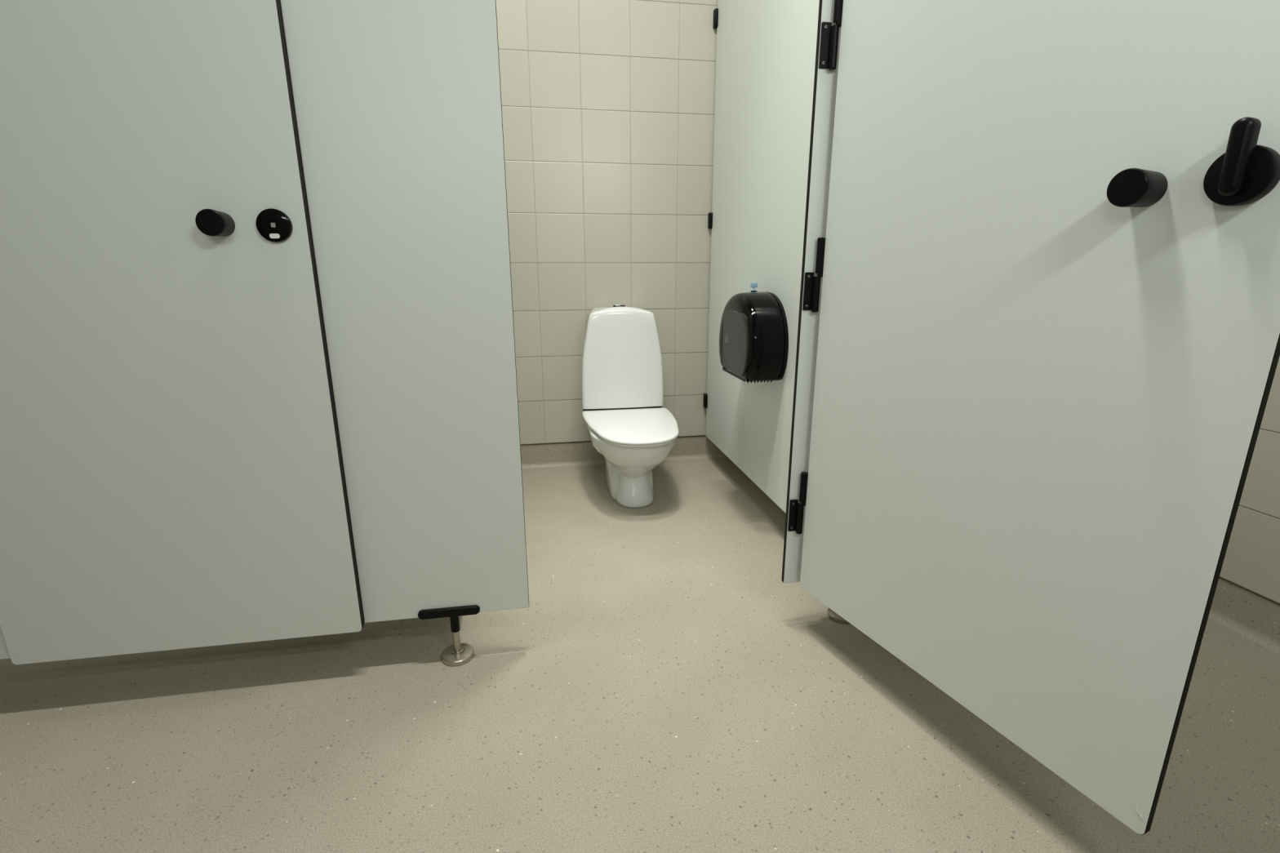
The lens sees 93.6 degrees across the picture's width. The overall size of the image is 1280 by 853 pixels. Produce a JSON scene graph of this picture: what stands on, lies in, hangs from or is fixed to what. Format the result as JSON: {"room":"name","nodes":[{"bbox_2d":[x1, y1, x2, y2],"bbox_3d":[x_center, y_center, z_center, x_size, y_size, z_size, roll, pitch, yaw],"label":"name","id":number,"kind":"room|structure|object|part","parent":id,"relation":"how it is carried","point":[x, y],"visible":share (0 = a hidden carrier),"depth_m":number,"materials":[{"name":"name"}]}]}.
{"room":"public restroom","nodes":[
{"label":"public restroom","id":0,"kind":"room"},
{"bbox_2d":[496,0,717,444],"bbox_3d":[-0.545,-1.422,2.372,3.790,3.087,0.100,-3,15,-10],"label":"wall","id":1,"kind":"structure","parent":0,"point":[608,106],"depth_m":2.51,"materials":[{"name":"tile"}]},
{"bbox_2d":[520,435,728,469],"bbox_3d":[-0.537,0.134,2.756,3.590,0.108,0.080,-3,15,-10],"label":"baseboard","id":2,"kind":"structure","parent":1,"relation":"attached to","point":[548,455],"depth_m":2.79,"materials":[{"name":"plastic"}]},
{"bbox_2d":[702,0,819,513],"bbox_3d":[0.425,-0.770,1.958,0.027,2.037,1.352,-3,15,-10],"label":"wall","id":3,"kind":"structure","parent":1,"relation":"attached to","point":[766,52],"depth_m":2.06,"materials":[{"name":"grey laminate"}]},
{"bbox_2d":[719,290,788,382],"bbox_3d":[0.369,-0.310,2.022,0.131,0.284,0.350,-3,15,-10],"label":"dispenser","id":4,"kind":"object","parent":3,"relation":"attached to","point":[753,332],"visible":1,"depth_m":1.89,"materials":[{"name":"black plastic"}]},
{"bbox_2d":[750,282,757,290],"bbox_3d":[0.380,-0.467,2.006,0.023,0.027,0.010,-3,15,-10],"label":"key","id":5,"kind":"object","parent":4,"relation":"on","point":[753,285],"visible":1,"depth_m":2.00,"materials":[{"name":"blue plastic"}]},
{"bbox_3d":[0.428,-0.315,2.032,0.012,0.275,0.349,-3,15,-10],"label":"plate","id":6,"kind":"part","parent":4,"relation":"part of","materials":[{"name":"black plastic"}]},
{"bbox_2d":[0,457,1279,852],"bbox_3d":[-0.267,0.632,1.288,3.790,0.100,3.300,-3,15,-10],"label":"floor","id":7,"kind":"structure","parent":0,"point":[660,686],"depth_m":1.20,"materials":[{"name":"plastic"}]},
{"bbox_2d":[0,626,10,659],"bbox_3d":[-1.641,-0.438,0.943,0.843,2.150,0.074,-3,15,-10],"label":"panel","id":8,"kind":"object","parent":7,"relation":"on","point":[4,654],"visible":0.02,"depth_m":1.23,"materials":[{"name":"grey laminate"}]},
{"bbox_2d":[280,0,528,666],"bbox_3d":[-0.463,-0.492,1.141,0.404,2.150,0.074,-3,15,-10],"label":"panel","id":9,"kind":"object","parent":7,"relation":"on","point":[398,105],"visible":0.99,"depth_m":1.20,"materials":[{"name":"grey laminate"}]},
{"bbox_2d":[0,0,364,665],"bbox_3d":[-0.944,-0.512,1.004,0.670,2.039,0.069,-3,15,-10],"label":"door","id":10,"kind":"structure","parent":9,"relation":"attached to","point":[172,477],"depth_m":1.12,"materials":[{"name":"grey laminate"}]},
{"bbox_3d":[-0.752,-0.360,1.067,0.046,0.046,0.046,-3,15,-10],"label":"knob","id":11,"kind":"part","parent":10,"relation":"part of","materials":[{"name":"black plastic"}]},
{"bbox_3d":[-0.430,0.506,1.413,0.017,0.062,0.017,-3,15,-10],"label":"rod","id":12,"kind":"part","parent":9,"relation":"part of","materials":[{"name":"silver metal"}]},
{"bbox_3d":[-0.430,0.536,1.421,0.074,0.018,0.074,-3,15,-10],"label":"floor plate","id":13,"kind":"part","parent":9,"relation":"part of","materials":[{"name":"silver metal"}]},
{"bbox_2d":[582,304,679,507],"bbox_3d":[-0.039,-0.094,2.387,0.365,0.737,0.696,-3,15,-10],"label":"toilet","id":14,"kind":"object","parent":7,"relation":"on","point":[625,418],"visible":1,"depth_m":2.47,"materials":[{"name":"white ceramic"}]},
{"bbox_3d":[-0.085,-0.305,2.584,0.349,0.420,0.198,-3,15,-10],"label":"tank","id":15,"kind":"part","parent":14,"relation":"part of","materials":[{"name":"white ceramic"}]},
{"bbox_3d":[-0.022,-0.006,2.312,0.365,0.014,0.503,-3,15,-10],"label":"lid","id":16,"kind":"part","parent":14,"relation":"part of","materials":[{"name":"white plastic"}]},
{"bbox_3d":[-0.044,0.120,2.457,0.336,0.287,0.650,-3,15,-10],"label":"bowl","id":17,"kind":"part","parent":14,"relation":"part of","materials":[{"name":"white ceramic"}]},
{"bbox_3d":[-0.022,0.005,2.315,0.350,0.010,0.488,-3,15,-10],"label":"seat","id":18,"kind":"part","parent":14,"relation":"part of","materials":[{"name":"white plastic"}]},
{"bbox_2d":[781,0,849,623],"bbox_3d":[0.908,-0.556,1.372,1.114,2.150,0.074,-3,15,-10],"label":"panel","id":19,"kind":"object","parent":7,"relation":"on","point":[828,33],"visible":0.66,"depth_m":1.32,"materials":[{"name":"grey laminate"}]},
{"bbox_3d":[0.532,0.491,1.583,0.074,0.018,0.074,-3,15,-10],"label":"floor plate","id":20,"kind":"part","parent":19,"relation":"part of","materials":[{"name":"silver metal"}]},
{"bbox_2d":[799,0,1279,835],"bbox_3d":[0.532,-0.494,0.913,0.060,2.034,0.769,-7,16,-23],"label":"door","id":21,"kind":"structure","parent":19,"relation":"attached to","point":[1047,259],"depth_m":0.89,"materials":[{"name":"grey laminate"}]},
{"bbox_3d":[0.399,0.150,1.445,0.018,0.082,0.009,-7,16,-23],"label":"barrel arm","id":22,"kind":"part","parent":21,"relation":"part of","materials":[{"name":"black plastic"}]},
{"bbox_3d":[0.398,-0.367,1.307,0.018,0.082,0.009,-7,16,-23],"label":"barrel arm","id":23,"kind":"part","parent":21,"relation":"part of","materials":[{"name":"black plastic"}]},
{"bbox_3d":[0.397,-0.834,1.183,0.018,0.082,0.009,-7,16,-23],"label":"barrel arm","id":24,"kind":"part","parent":21,"relation":"part of","materials":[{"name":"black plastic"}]},
{"bbox_3d":[0.619,-0.296,0.748,0.047,0.045,0.045,-7,16,-23],"label":"knob","id":25,"kind":"part","parent":21,"relation":"part of","materials":[{"name":"black plastic"}]},
{"bbox_3d":[0.655,-0.295,0.659,0.018,0.080,0.020,-7,16,-23],"label":"lever","id":26,"kind":"part","parent":21,"relation":"part of","materials":[{"name":"black plastic"}]},
{"bbox_2d":[1219,355,1279,604],"bbox_3d":[1.556,-1.089,1.108,0.100,3.087,3.200,-3,15,-10],"label":"wall","id":27,"kind":"structure","parent":0,"point":[1251,561],"depth_m":1.46,"materials":[{"name":"tile"}]},
{"bbox_2d":[1208,577,1279,656],"bbox_3d":[1.521,0.448,1.563,0.080,0.108,3.100,-3,15,-10],"label":"baseboard","id":28,"kind":"structure","parent":27,"relation":"attached to","point":[1246,613],"depth_m":1.50,"materials":[{"name":"plastic"}]}
]}

